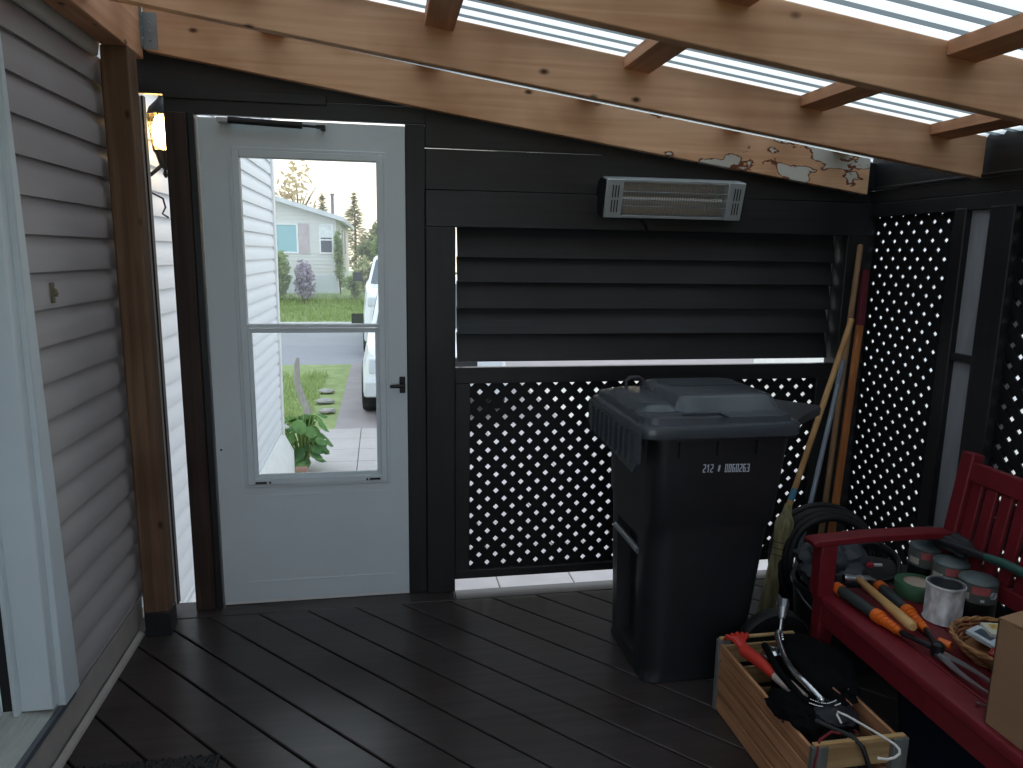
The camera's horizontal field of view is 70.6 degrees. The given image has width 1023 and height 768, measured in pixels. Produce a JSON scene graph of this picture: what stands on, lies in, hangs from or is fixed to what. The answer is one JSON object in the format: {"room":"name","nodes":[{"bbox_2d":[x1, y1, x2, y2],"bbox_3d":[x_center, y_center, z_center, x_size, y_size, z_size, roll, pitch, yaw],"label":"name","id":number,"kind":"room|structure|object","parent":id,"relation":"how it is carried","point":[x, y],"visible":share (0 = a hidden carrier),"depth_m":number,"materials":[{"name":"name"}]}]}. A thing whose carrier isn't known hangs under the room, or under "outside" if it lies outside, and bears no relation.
{"room":"covered porch","nodes":[
{"label":"covered porch","id":0,"kind":"room"},
{"bbox_2d":[0,0,281,767],"bbox_3d":[-1.527,-0.234,2.727,0.136,3.050,8.100,-1,10,-10],"label":"wall","id":1,"kind":"structure","parent":0,"point":[54,87],"depth_m":2.41,"materials":[{"name":"beige plastic"}]},
{"bbox_2d":[0,33,79,767],"bbox_3d":[-1.303,0.113,1.383,0.195,1.990,1.415,-1,10,-10],"label":"door frame","id":2,"kind":"structure","parent":1,"relation":"in","point":[39,670],"depth_m":2.01,"materials":[{"name":"white paint"}]},
{"bbox_2d":[49,282,58,302],"bbox_3d":[-1.344,-0.269,2.127,0.020,0.060,0.026,-1,10,-10],"label":"wall hook","id":3,"kind":"object","parent":1,"relation":"attached to","point":[53,290],"visible":1,"depth_m":2.12,"materials":[{"name":"gold metal"}]},
{"bbox_2d":[11,0,98,55],"bbox_3d":[-1.086,-0.813,0.559,0.054,0.079,3.950,-1,10,-10],"label":"trim","id":4,"kind":"structure","parent":1,"relation":"attached to","point":[41,10],"depth_m":2.18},
{"bbox_2d":[26,598,144,767],"bbox_3d":[-1.130,1.270,0.957,0.049,0.128,4.000,-1,10,-10],"label":"baseboard","id":5,"kind":"structure","parent":1,"relation":"attached to","point":[43,758],"depth_m":2.36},
{"bbox_2d":[146,95,167,177],"bbox_3d":[-1.444,-1.016,2.961,0.154,0.350,0.124,-1,10,-10],"label":"wall lantern","id":6,"kind":"object","parent":1,"relation":"attached to","point":[155,116],"visible":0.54,"depth_m":2.93,"materials":[{"name":"glass"}]},
{"bbox_2d":[152,192,168,217],"bbox_3d":[-1.446,-0.721,2.911,0.119,0.103,0.020,-1,10,-10],"label":"cable","id":7,"kind":"object","parent":1,"relation":"attached to","point":[162,198],"visible":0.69,"depth_m":2.92,"materials":[{"name":"black metal"}]},
{"bbox_2d":[190,435,294,601],"bbox_3d":[-1.829,1.057,5.102,0.130,0.500,3.910,-1,10,-10],"label":"baseboard","id":8,"kind":"structure","parent":1,"relation":"attached to","point":[281,459],"depth_m":6.44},
{"bbox_2d":[269,118,284,435],"bbox_3d":[-2.218,-0.974,6.649,0.130,3.000,0.100,-1,10,-10],"label":"trim","id":9,"kind":"structure","parent":1,"relation":"attached to","point":[271,163],"depth_m":6.64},
{"bbox_2d":[282,364,350,458],"bbox_3d":[11.139,3.473,-5.200,100.000,0.180,44.800,-1,10,-10],"label":"ground","id":10,"kind":"structure","parent":0,"point":[338,374],"depth_m":12.20,"materials":[{"name":"plant"}]},
{"bbox_2d":[293,357,312,425],"bbox_3d":[-2.661,0.122,9.232,0.233,0.930,0.127,4,11,16],"label":"driftwood","id":11,"kind":"object","parent":10,"relation":"on","point":[302,399],"visible":0.81,"depth_m":9.20,"materials":[{"name":"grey wood"}]},
{"bbox_2d":[284,414,332,472],"bbox_3d":[-2.116,0.602,7.357,0.584,0.598,0.642,-1,10,-10],"label":"leafy plant","id":12,"kind":"object","parent":10,"relation":"on","point":[301,425],"visible":0.82,"depth_m":7.25,"materials":[{"name":"green plant"}]},
{"bbox_2d":[279,291,364,417],"bbox_3d":[-3.709,-1.418,17.731,8.198,0.891,17.233,-1,10,-10],"label":"grass","id":13,"kind":"structure","parent":10,"relation":"on","point":[310,316],"depth_m":23.11,"materials":[{"name":"plant"}]},
{"bbox_2d":[316,398,334,403],"bbox_3d":[-2.785,0.253,10.793,0.298,0.081,0.215,-1,10,-10],"label":"stone","id":14,"kind":"object","parent":10,"relation":"on","point":[321,400],"visible":1,"depth_m":10.73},
{"bbox_2d":[318,388,334,393],"bbox_3d":[-2.961,0.114,11.565,0.271,0.081,0.202,-1,10,-10],"label":"stone","id":15,"kind":"object","parent":10,"relation":"on","point":[324,390],"visible":0.98,"depth_m":11.51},
{"bbox_2d":[318,408,335,413],"bbox_3d":[-2.580,0.378,10.129,0.253,0.077,0.173,-1,10,-10],"label":"stone","id":16,"kind":"object","parent":10,"relation":"on","point":[324,410],"visible":1,"depth_m":10.08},
{"bbox_2d":[754,213,1022,454],"bbox_3d":[8.606,-0.329,3.560,4.400,4.190,22.600,-1,10,-10],"label":"home","id":17,"kind":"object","parent":10,"relation":"on","point":[773,360],"visible":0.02,"depth_m":10.30,"materials":[{"name":"white plastic"}]},
{"bbox_2d":[281,332,364,364],"bbox_3d":[1.588,-1.113,19.545,130.000,0.170,8.100,-1,10,-10],"label":"road","id":18,"kind":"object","parent":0,"point":[310,348],"depth_m":17.02,"materials":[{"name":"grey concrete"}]},
{"bbox_2d":[280,322,351,323],"bbox_3d":[0.836,-1.907,23.704,130.000,0.240,0.500,-1,10,-10],"label":"kerb","id":19,"kind":"object","parent":18,"relation":"on","point":[280,322],"depth_m":22.46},
{"bbox_2d":[353,255,456,351],"bbox_3d":[-2.597,-2.062,17.738,2.426,2.150,5.000,-1,10,-10],"label":"van","id":20,"kind":"object","parent":18,"relation":"on","point":[371,289],"visible":0.18,"depth_m":15.79,"materials":[{"name":"white paint"}]},
{"bbox_2d":[353,272,362,280],"bbox_3d":[-3.474,-2.426,16.326,0.216,0.198,0.100,-1,10,-10],"label":"mirror","id":21,"kind":"object","parent":20,"relation":"attached to","point":[357,276],"depth_m":16.28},
{"bbox_2d":[279,271,456,321],"bbox_3d":[-2.389,-5.461,41.521,130.000,1.040,36.800,-1,10,-10],"label":"ground","id":22,"kind":"structure","parent":0,"point":[344,291],"depth_m":24.69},
{"bbox_2d":[277,250,292,299],"bbox_3d":[-7.784,-3.683,24.515,0.754,1.757,1.028,-1,10,-10],"label":"shrub","id":23,"kind":"object","parent":22,"relation":"on","point":[283,268],"visible":0.77,"depth_m":24.34,"materials":[{"name":"green plant"}]},
{"bbox_2d":[275,160,324,207],"bbox_3d":[-10.936,-8.500,36.842,2.404,6.380,2.199,4,11,18],"label":"tree","id":24,"kind":"object","parent":22,"relation":"on","point":[293,168],"visible":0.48,"depth_m":36.33,"materials":[{"name":"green plant"}]},
{"bbox_2d":[293,258,316,303],"bbox_3d":[-7.058,-3.499,24.607,0.806,1.586,0.936,-1,10,-10],"label":"bush","id":25,"kind":"object","parent":22,"relation":"on","point":[303,281],"visible":1,"depth_m":24.41,"materials":[{"name":"purple plant"}]},
{"bbox_2d":[275,193,353,292],"bbox_3d":[-10.470,-5.832,29.798,7.460,3.930,10.150,-1,10,-10],"label":"home","id":26,"kind":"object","parent":22,"relation":"on","point":[305,232],"visible":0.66,"depth_m":25.65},
{"bbox_2d":[299,224,309,253],"bbox_3d":[-7.342,-5.138,25.578,0.340,1.050,0.045,-1,10,-10],"label":"shutter","id":27,"kind":"object","parent":26,"relation":"hanging from","point":[304,229],"depth_m":25.57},
{"bbox_2d":[320,226,331,237],"bbox_3d":[-6.591,-5.413,25.673,0.380,0.420,0.023,-1,10,-10],"label":"blind","id":28,"kind":"object","parent":26,"relation":"hanging from","point":[325,231],"depth_m":25.66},
{"bbox_2d":[317,193,328,211],"bbox_3d":[-11.178,-8.791,42.757,2.635,4.855,2.500,4,11,16],"label":"conifer","id":29,"kind":"object","parent":22,"relation":"on","point":[321,197],"visible":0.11,"depth_m":42.45,"materials":[{"name":"green plant"}]},
{"bbox_2d":[333,230,345,295],"bbox_3d":[-6.106,-4.303,25.682,0.498,2.310,0.456,-1,10,-10],"label":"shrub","id":30,"kind":"object","parent":22,"relation":"on","point":[338,254],"visible":1,"depth_m":25.61,"materials":[{"name":"green plant"}]},
{"bbox_2d":[341,276,361,297],"bbox_3d":[-5.592,-3.469,25.463,0.821,0.940,0.759,-1,10,-10],"label":"shrub","id":31,"kind":"object","parent":22,"relation":"on","point":[351,285],"visible":0.73,"depth_m":25.28,"materials":[{"name":"green plant"}]},
{"bbox_2d":[344,192,370,271],"bbox_3d":[-9.380,-8.891,43.123,3.039,4.977,3.055,-1,10,-10],"label":"conifer","id":32,"kind":"object","parent":22,"relation":"on","point":[352,217],"visible":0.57,"depth_m":42.90,"materials":[{"name":"green plant"}]},
{"bbox_2d":[351,255,371,294],"bbox_3d":[-4.867,-3.517,24.496,1.228,1.728,0.914,-1,10,-10],"label":"shrub","id":33,"kind":"object","parent":22,"relation":"on","point":[364,267],"visible":0.38,"depth_m":24.30,"materials":[{"name":"green plant"}]},
{"bbox_2d":[355,220,376,262],"bbox_3d":[-5.913,-5.864,31.987,2.008,3.061,1.932,-1,10,-10],"label":"tree","id":34,"kind":"object","parent":22,"relation":"on","point":[362,249],"visible":0.2,"depth_m":31.48,"materials":[{"name":"green plant"}]},
{"bbox_2d":[367,235,377,256],"bbox_3d":[-4.749,-5.944,30.174,2.601,3.893,2.281,-1,10,-10],"label":"tree","id":35,"kind":"object","parent":22,"relation":"on","point":[373,247],"visible":0.02,"depth_m":29.86,"materials":[{"name":"green plant"}]},
{"bbox_2d":[63,570,914,767],"bbox_3d":[0.444,1.305,1.351,3.215,0.032,4.200,-1,10,-10],"label":"floor","id":36,"kind":"structure","parent":0,"point":[530,676],"depth_m":2.50,"materials":[{"name":"black paint"}]},
{"bbox_2d":[99,45,177,636],"bbox_3d":[-1.379,-0.088,2.693,0.094,2.180,0.094,-1,10,-10],"label":"post","id":37,"kind":"object","parent":36,"relation":"on","point":[118,63],"visible":1,"depth_m":2.64,"materials":[{"name":"brown wood"}]},
{"bbox_2d":[100,60,144,618],"bbox_3d":[-1.434,-0.085,2.699,0.016,2.110,0.040,-1,10,-10],"label":"board","id":38,"kind":"object","parent":37,"relation":"attached to","point":[100,60],"visible":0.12,"depth_m":2.66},
{"bbox_2d":[74,753,219,767],"bbox_3d":[-1.032,1.169,1.841,0.427,0.014,0.617,-1,10,-10],"label":"doormat","id":39,"kind":"object","parent":36,"relation":"on","point":[207,761],"visible":1,"depth_m":2.12,"materials":[{"name":"black rubber"}]},
{"bbox_2d":[425,227,455,592],"bbox_3d":[-0.311,0.138,3.149,0.123,1.606,0.100,-1,10,-10],"label":"post","id":40,"kind":"object","parent":36,"relation":"on","point":[440,242],"visible":0.86,"depth_m":3.09,"materials":[{"name":"paint"}]},
{"bbox_2d":[588,375,820,685],"bbox_3d":[0.757,0.510,2.738,0.846,1.050,0.605,-1,10,-10],"label":"bin","id":41,"kind":"object","parent":36,"relation":"on","point":[697,463],"visible":0.84,"depth_m":2.50,"materials":[{"name":"black plastic"}]},
{"bbox_2d":[757,318,854,611],"bbox_3d":[1.286,0.350,3.104,0.553,1.243,0.072,-7,13,-37],"label":"broom","id":42,"kind":"object","parent":36,"relation":"on","point":[784,523],"visible":0.88,"depth_m":3.05,"materials":[{"name":"wood"}]},
{"bbox_2d":[712,631,908,767],"bbox_3d":[0.867,1.014,2.181,0.281,0.260,0.555,-1,10,-10],"label":"wooden crate","id":43,"kind":"object","parent":36,"relation":"on","point":[738,697],"visible":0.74,"depth_m":2.10,"materials":[{"name":"wood"}]},
{"bbox_2d":[723,631,807,696],"bbox_3d":[0.776,0.866,2.224,0.092,0.066,0.323,-2,11,-14],"label":"rake","id":44,"kind":"object","parent":43,"relation":"in","point":[739,639],"visible":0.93,"depth_m":2.25,"materials":[{"name":"red plastic"}]},
{"bbox_2d":[760,597,824,702],"bbox_3d":[0.844,0.808,2.232,0.121,0.139,0.419,2,10,5],"label":"shower hose","id":45,"kind":"object","parent":43,"relation":"in","point":[779,650],"visible":0.95,"depth_m":2.24,"materials":[{"name":"silver metal"}]},
{"bbox_2d":[764,687,822,737],"bbox_3d":[0.795,0.921,2.035,0.121,0.073,0.216,-1,10,-10],"label":"cloth","id":46,"kind":"object","parent":43,"relation":"on","point":[785,705],"visible":0.98,"depth_m":2.01,"materials":[{"name":"fabric"}]},
{"bbox_2d":[761,633,859,736],"bbox_3d":[0.919,0.959,2.210,0.274,0.300,0.402,-1,10,-10],"label":"bag","id":47,"kind":"object","parent":43,"relation":"in","point":[825,666],"visible":0.57,"depth_m":2.15,"materials":[{"name":"fabric"}]},
{"bbox_2d":[809,698,858,727],"bbox_3d":[0.900,0.924,2.023,0.138,0.056,0.119,-1,10,-10],"label":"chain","id":48,"kind":"object","parent":47,"relation":"on","point":[826,711],"visible":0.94,"depth_m":2.00,"materials":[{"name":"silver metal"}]},
{"bbox_2d":[813,730,841,767],"bbox_3d":[0.832,1.058,1.910,0.049,0.263,0.134,10,14,41],"label":"cord","id":49,"kind":"object","parent":43,"relation":"hanging from","point":[831,731],"visible":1,"depth_m":1.89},
{"bbox_2d":[802,726,865,767],"bbox_3d":[0.884,1.032,2.088,0.217,0.192,0.310,-1,10,-10],"label":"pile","id":50,"kind":"object","parent":43,"relation":"in","point":[832,736],"visible":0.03,"depth_m":2.01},
{"bbox_2d":[815,718,871,767],"bbox_3d":[0.959,1.058,1.907,0.315,0.270,0.056,6,11,25],"label":"cable","id":51,"kind":"object","parent":43,"relation":"hanging from","point":[826,725],"visible":1,"depth_m":1.90,"materials":[{"name":"rubber"}]},
{"bbox_2d":[836,711,900,760],"bbox_3d":[0.941,0.922,1.904,0.079,0.022,0.188,-1,10,-10],"label":"wire hanger","id":52,"kind":"object","parent":43,"relation":"on","point":[839,712],"visible":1,"depth_m":1.89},
{"bbox_2d":[787,360,845,609],"bbox_3d":[1.328,0.441,3.164,0.024,1.062,0.507,10,13,40],"label":"metal pole","id":53,"kind":"object","parent":36,"relation":"on","point":[840,373],"visible":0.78,"depth_m":3.19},
{"bbox_2d":[768,502,882,610],"bbox_3d":[1.358,0.774,3.055,0.493,0.492,0.285,-1,10,-10],"label":"coiled hose","id":54,"kind":"object","parent":36,"relation":"on","point":[806,516],"visible":0.42,"depth_m":3.03,"materials":[{"name":"black rubber"}]},
{"bbox_2d":[790,568,867,676],"bbox_3d":[1.217,0.892,2.726,0.338,0.318,0.330,-1,10,-10],"label":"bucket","id":55,"kind":"object","parent":36,"relation":"on","point":[802,596],"visible":0.23,"depth_m":2.65,"materials":[{"name":"black plastic"}]},
{"bbox_2d":[792,542,872,588],"bbox_3d":[1.187,0.671,2.683,0.280,0.196,0.259,3,10,12],"label":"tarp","id":56,"kind":"object","parent":55,"relation":"in","point":[852,559],"visible":0.37,"depth_m":2.62,"materials":[{"name":"plastic"}]},
{"bbox_2d":[818,244,862,533],"bbox_3d":[1.488,0.157,3.304,0.024,1.571,0.248,9,13,39],"label":"wooden pole","id":57,"kind":"object","parent":36,"relation":"on","point":[858,259],"visible":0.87,"depth_m":3.29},
{"bbox_2d":[817,236,873,533],"bbox_3d":[1.582,0.064,3.488,0.137,1.690,0.100,-1,10,-10],"label":"post","id":58,"kind":"object","parent":36,"relation":"on","point":[845,247],"visible":0.26,"depth_m":3.40,"materials":[{"name":"paint"}]},
{"bbox_2d":[828,269,869,532],"bbox_3d":[1.520,0.218,3.292,0.040,1.460,0.335,7,12,32],"label":"wooden pole","id":59,"kind":"object","parent":36,"relation":"on","point":[864,277],"visible":0.76,"depth_m":3.29,"materials":[{"name":"wood"}]},
{"bbox_2d":[859,542,906,671],"bbox_3d":[1.397,0.825,2.762,0.300,0.442,0.300,-1,10,-10],"label":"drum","id":60,"kind":"object","parent":36,"relation":"on","point":[889,568],"depth_m":2.73,"materials":[{"name":"black plastic"}]},
{"bbox_2d":[805,450,1022,767],"bbox_3d":[1.355,0.784,1.733,0.578,0.884,1.453,-1,10,-9],"label":"garden bench","id":61,"kind":"object","parent":36,"relation":"on","point":[946,698],"visible":0.63,"depth_m":2.18,"materials":[{"name":"red paint"}]},
{"bbox_2d":[893,573,926,603],"bbox_3d":[1.332,0.670,2.371,0.138,0.044,0.138,-1,10,-10],"label":"tape roll","id":62,"kind":"object","parent":61,"relation":"on","point":[909,586],"visible":0.68,"depth_m":2.35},
{"bbox_2d":[833,580,989,693],"bbox_3d":[1.190,0.716,2.095,0.187,0.043,0.590,-1,10,-10],"label":"pruning shears","id":63,"kind":"object","parent":61,"relation":"on","point":[937,647],"visible":0.9,"depth_m":2.13,"materials":[{"name":"orange plastic"}]},
{"bbox_2d":[842,574,916,630],"bbox_3d":[1.152,0.667,2.231,0.113,0.047,0.365,1,10,2],"label":"hammer","id":64,"kind":"object","parent":63,"relation":"on","point":[898,614],"visible":0.99,"depth_m":2.21,"materials":[{"name":"wood"}]},
{"bbox_2d":[906,540,942,576],"bbox_3d":[1.420,0.606,2.478,0.110,0.134,0.110,-1,10,-10],"label":"can","id":65,"kind":"object","parent":61,"relation":"on","point":[921,552],"visible":0.62,"depth_m":2.44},
{"bbox_2d":[927,538,1022,577],"bbox_3d":[1.456,0.541,2.226,0.035,0.060,0.533,-1,10,-12],"label":"cordless trimmer","id":66,"kind":"object","parent":65,"relation":"on","point":[1006,564],"visible":0.74,"depth_m":2.23,"materials":[{"name":"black plastic"}]},
{"bbox_2d":[921,575,966,627],"bbox_3d":[1.318,0.662,2.202,0.109,0.119,0.109,-1,10,-10],"label":"tin can","id":67,"kind":"object","parent":61,"relation":"on","point":[944,598],"visible":0.89,"depth_m":2.17,"materials":[{"name":"metal"}]},
{"bbox_2d":[931,554,970,579],"bbox_3d":[1.430,0.628,2.357,0.110,0.134,0.110,-1,10,-10],"label":"can","id":68,"kind":"object","parent":61,"relation":"on","point":[948,565],"visible":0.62,"depth_m":2.32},
{"bbox_2d":[926,525,975,558],"bbox_3d":[1.464,0.523,2.389,0.111,0.065,0.257,-1,10,-10],"label":"glove","id":69,"kind":"object","parent":68,"relation":"on","point":[956,537],"visible":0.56,"depth_m":2.35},
{"bbox_2d":[948,616,998,669],"bbox_3d":[1.363,0.731,1.990,0.280,0.058,0.280,-1,10,-10],"label":"wicker basket","id":70,"kind":"object","parent":61,"relation":"on","point":[973,649],"visible":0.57,"depth_m":2.04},
{"bbox_2d":[966,625,995,647],"bbox_3d":[1.339,0.715,2.023,0.062,0.027,0.100,-5,12,-30],"label":"packet","id":71,"kind":"object","parent":70,"relation":"in","point":[978,633],"visible":0.57,"depth_m":2.03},
{"bbox_2d":[980,622,997,637],"bbox_3d":[1.380,0.699,2.044,0.075,0.019,0.060,2,10,5],"label":"packet","id":72,"kind":"object","parent":70,"relation":"in","point":[990,628],"visible":0.48,"depth_m":2.04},
{"bbox_2d":[958,570,999,622],"bbox_3d":[1.438,0.651,2.231,0.110,0.134,0.111,-1,10,-10],"label":"can","id":73,"kind":"object","parent":61,"relation":"on","point":[981,596],"visible":0.87,"depth_m":2.19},
{"bbox_2d":[984,611,1022,750],"bbox_3d":[1.334,0.692,1.548,0.360,0.287,0.374,-1,10,-11],"label":"cardboard box","id":74,"kind":"object","parent":61,"relation":"on","point":[1004,705],"visible":1,"depth_m":1.65,"materials":[{"name":"cardboard"}]},
{"bbox_2d":[917,208,972,526],"bbox_3d":[1.754,0.161,2.933,0.085,1.700,0.060,-1,10,-10],"label":"post","id":75,"kind":"object","parent":36,"relation":"on","point":[962,217],"visible":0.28,"depth_m":2.87,"materials":[{"name":"paint"}]},
{"bbox_2d":[956,204,1022,563],"bbox_3d":[1.789,0.195,2.744,0.085,1.700,0.110,-1,10,-10],"label":"post","id":76,"kind":"object","parent":36,"relation":"on","point":[1005,228],"visible":0.46,"depth_m":2.65,"materials":[{"name":"paint"}]},
{"bbox_2d":[950,353,971,363],"bbox_3d":[1.749,-0.099,2.796,0.022,0.030,0.108,-1,10,-10],"label":"blocking","id":77,"kind":"object","parent":76,"relation":"attached to","point":[958,357],"visible":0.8,"depth_m":2.79,"materials":[{"name":"black paint"}]},
{"bbox_2d":[136,49,875,578],"bbox_3d":[0.095,-0.264,3.143,3.175,2.322,0.072,-1,10,-10],"label":"wall","id":78,"kind":"structure","parent":0,"point":[553,186],"depth_m":3.05,"materials":[{"name":"black paint"}]},
{"bbox_2d":[139,95,176,603],"bbox_3d":[-1.429,-0.075,2.869,0.072,2.030,0.025,-1,10,-10],"label":"trim","id":79,"kind":"structure","parent":78,"relation":"attached to","point":[139,95],"depth_m":2.85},
{"bbox_2d":[141,95,180,603],"bbox_3d":[-1.391,-0.075,2.875,0.006,2.030,0.033,-1,10,-10],"label":"trim","id":80,"kind":"structure","parent":78,"relation":"attached to","point":[143,102],"depth_m":2.85,"materials":[{"name":"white wood"}]},
{"bbox_2d":[163,111,224,610],"bbox_3d":[-1.270,-0.039,2.922,0.103,2.006,0.100,-1,10,-10],"label":"post","id":81,"kind":"object","parent":78,"relation":"attached to","point":[181,131],"visible":0.88,"depth_m":2.87,"materials":[{"name":"black paint"}]},
{"bbox_2d":[197,116,408,604],"bbox_3d":[-0.823,-0.038,2.975,0.779,1.991,0.094,-1,10,-10],"label":"door","id":82,"kind":"structure","parent":81,"relation":"attached to","point":[332,534],"depth_m":3.01,"materials":[{"name":"white paint"}]},
{"bbox_2d":[404,125,426,592],"bbox_3d":[-0.411,-0.060,3.114,0.080,2.004,0.102,-1,10,-10],"label":"door frame","id":83,"kind":"structure","parent":78,"relation":"attached to","point":[414,134],"depth_m":3.05,"materials":[{"name":"black paint"}]},
{"bbox_2d":[469,378,814,568],"bbox_3d":[0.623,0.406,3.364,1.670,0.880,0.012,-1,10,-10],"label":"lattice panel","id":84,"kind":"object","parent":78,"relation":"attached to","point":[571,389],"visible":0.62,"depth_m":3.28,"materials":[{"name":"plastic"}]},
{"bbox_2d":[456,227,834,361],"bbox_3d":[0.653,-0.404,3.269,1.807,0.600,0.082,-1,10,-10],"label":"louver panel","id":85,"kind":"object","parent":78,"relation":"attached to","point":[523,294],"visible":0.9,"depth_m":3.24,"materials":[{"name":"black paint"}]},
{"bbox_2d":[597,176,746,232],"bbox_3d":[0.678,-0.759,3.078,0.624,0.227,0.135,-1,10,-10],"label":"patio heater","id":86,"kind":"object","parent":78,"relation":"attached to","point":[618,197],"visible":1,"depth_m":3.06,"materials":[{"name":"silver metal"}]},
{"bbox_2d":[621,182,727,217],"bbox_3d":[0.686,-0.772,3.034,0.472,0.142,0.038,-1,10,-10],"label":"grille","id":87,"kind":"object","parent":86,"relation":"attached to","point":[724,207],"depth_m":3.04,"materials":[{"name":"metal"}]},
{"bbox_2d":[335,359,753,428],"bbox_3d":[3.457,0.065,13.077,12.620,0.195,5.700,-1,10,-10],"label":"driveway","id":88,"kind":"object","parent":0,"point":[351,415],"visible":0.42,"depth_m":12.13,"materials":[{"name":"concrete"}]},
{"bbox_2d":[351,274,507,409],"bbox_3d":[-1.395,-0.871,12.030,2.365,1.860,5.400,-1,10,-9],"label":"pickup truck","id":89,"kind":"object","parent":88,"relation":"on","point":[368,363],"visible":0.23,"depth_m":9.64,"materials":[{"name":"white paint"}]},
{"bbox_2d":[351,313,363,322],"bbox_3d":[-2.327,-0.988,10.931,0.180,0.168,0.100,-1,10,-9],"label":"mirror","id":90,"kind":"object","parent":89,"relation":"attached to","point":[356,317],"depth_m":10.88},
{"bbox_2d":[455,358,476,366],"bbox_3d":[-0.994,-0.231,9.576,1.078,0.240,0.120,-1,10,-9],"label":"grille","id":91,"kind":"object","parent":89,"relation":"attached to","point":[457,364],"depth_m":9.57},
{"bbox_2d":[141,0,1022,162],"bbox_3d":[0.518,-0.853,1.009,3.440,0.488,4.474,-1,10,-10],"label":"roof panel","id":92,"kind":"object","parent":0,"point":[941,19],"depth_m":2.24,"materials":[{"name":"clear plastic"}]},
{"bbox_2d":[42,0,142,58],"bbox_3d":[-1.024,-0.923,0.627,0.083,0.205,4.100,-1,10,-10],"label":"roof beam","id":93,"kind":"structure","parent":92,"relation":"attached to","point":[108,22],"depth_m":2.32,"materials":[{"name":"brown wood"}]},
{"bbox_2d":[138,7,157,51],"bbox_3d":[-1.320,-1.300,2.646,0.051,0.152,0.094,-1,10,-10],"label":"hanger","id":94,"kind":"object","parent":93,"relation":"attached to","point":[147,20],"visible":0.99,"depth_m":2.63,"materials":[{"name":"metal"}]},
{"bbox_2d":[142,7,870,194],"bbox_3d":[0.125,-1.113,2.942,2.988,0.581,0.038,-1,10,-10],"label":"rafter","id":95,"kind":"object","parent":93,"relation":"attached to","point":[181,37],"visible":0.85,"depth_m":2.89,"materials":[{"name":"brown wood"}]},
{"bbox_2d":[308,422,1004,605],"bbox_3d":[0.650,1.091,6.713,5.192,0.060,5.992,-1,10,-10],"label":"walkway","id":96,"kind":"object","parent":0,"point":[343,456],"visible":0.09,"depth_m":7.20,"materials":[{"name":"concrete"}]},
{"bbox_2d":[295,465,307,472],"bbox_3d":[-2.082,0.876,7.165,0.110,0.120,0.100,-1,10,-10],"label":"brick","id":97,"kind":"object","parent":96,"relation":"on","point":[303,468],"visible":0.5,"depth_m":7.12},
{"bbox_2d":[522,379,1022,570],"bbox_3d":[4.516,1.981,2.210,4.800,0.096,26.000,-1,10,-10],"label":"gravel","id":98,"kind":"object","parent":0,"point":[781,386],"depth_m":9.53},
{"bbox_2d":[868,131,1022,217],"bbox_3d":[2.004,0.283,1.441,0.060,1.935,4.190,-1,10,-10],"label":"wall","id":99,"kind":"structure","parent":0,"point":[899,189],"depth_m":2.82,"materials":[{"name":"black paint"}]},
{"bbox_2d":[109,0,986,178],"bbox_3d":[0.250,-1.020,2.377,3.033,0.565,0.038,-1,10,-10],"label":"rafter","id":100,"kind":"object","parent":99,"relation":"on","point":[364,26],"visible":1,"depth_m":2.36,"materials":[{"name":"brown wood"}]},
{"bbox_2d":[425,0,462,30],"bbox_3d":[-0.171,-1.073,1.946,0.090,0.050,0.632,-1,10,-10],"label":"blocking","id":101,"kind":"object","parent":100,"relation":"attached to","point":[442,14],"visible":1,"depth_m":2.12,"materials":[{"name":"brown wood"}]},
{"bbox_2d":[624,39,686,73],"bbox_3d":[0.468,-0.995,2.075,0.090,0.050,0.632,-1,10,-10],"label":"blocking","id":102,"kind":"object","parent":100,"relation":"attached to","point":[649,55],"visible":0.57,"depth_m":2.22,"materials":[{"name":"brown wood"}]},
{"bbox_2d":[800,82,882,111],"bbox_3d":[1.099,-0.918,2.203,0.090,0.050,0.632,-1,10,-10],"label":"blocking","id":103,"kind":"object","parent":100,"relation":"attached to","point":[837,94],"visible":0.46,"depth_m":2.35,"materials":[{"name":"brown wood"}]},
{"bbox_2d":[930,114,1022,138],"bbox_3d":[1.608,-0.857,2.307,0.090,0.050,0.632,-1,10,-10],"label":"blocking","id":104,"kind":"object","parent":100,"relation":"attached to","point":[973,124],"visible":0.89,"depth_m":2.46,"materials":[{"name":"brown wood"}]},
{"bbox_2d":[479,0,1022,123],"bbox_3d":[0.367,-0.902,1.728,3.033,0.565,0.038,-1,10,-10],"label":"rafter","id":105,"kind":"object","parent":99,"relation":"on","point":[780,34],"visible":1,"depth_m":1.79,"materials":[{"name":"brown wood"}]},
{"bbox_2d":[720,0,758,6],"bbox_3d":[0.584,-0.878,1.431,0.090,0.050,0.622,-1,10,-10],"label":"blocking","id":106,"kind":"object","parent":105,"relation":"attached to","point":[747,3],"visible":1,"depth_m":1.72,"materials":[{"name":"brown wood"}]},
{"bbox_2d":[947,13,1022,62],"bbox_3d":[1.215,-0.801,1.559,0.090,0.050,0.622,-1,10,-10],"label":"blocking","id":107,"kind":"object","parent":105,"relation":"attached to","point":[1004,36],"visible":1,"depth_m":1.75,"materials":[{"name":"brown wood"}]},
{"bbox_2d":[844,212,954,564],"bbox_3d":[1.704,0.067,3.198,0.012,1.610,0.545,-1,10,-10],"label":"lattice panel","id":108,"kind":"object","parent":99,"relation":"attached to","point":[941,219],"visible":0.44,"depth_m":3.18,"materials":[{"name":"plastic"}]},
{"bbox_2d":[933,210,989,527],"bbox_3d":[1.763,0.151,2.845,0.018,1.650,0.116,-1,10,-10],"label":"board","id":109,"kind":"object","parent":99,"relation":"attached to","point":[978,230],"visible":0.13,"depth_m":2.81,"materials":[{"name":"wood"}]},
{"bbox_2d":[980,220,1022,622],"bbox_3d":[1.889,0.253,2.176,0.012,1.610,1.065,-1,10,-10],"label":"lattice panel","id":110,"kind":"object","parent":99,"relation":"attached to","point":[1015,333],"visible":0.48,"depth_m":2.60,"materials":[{"name":"plastic"}]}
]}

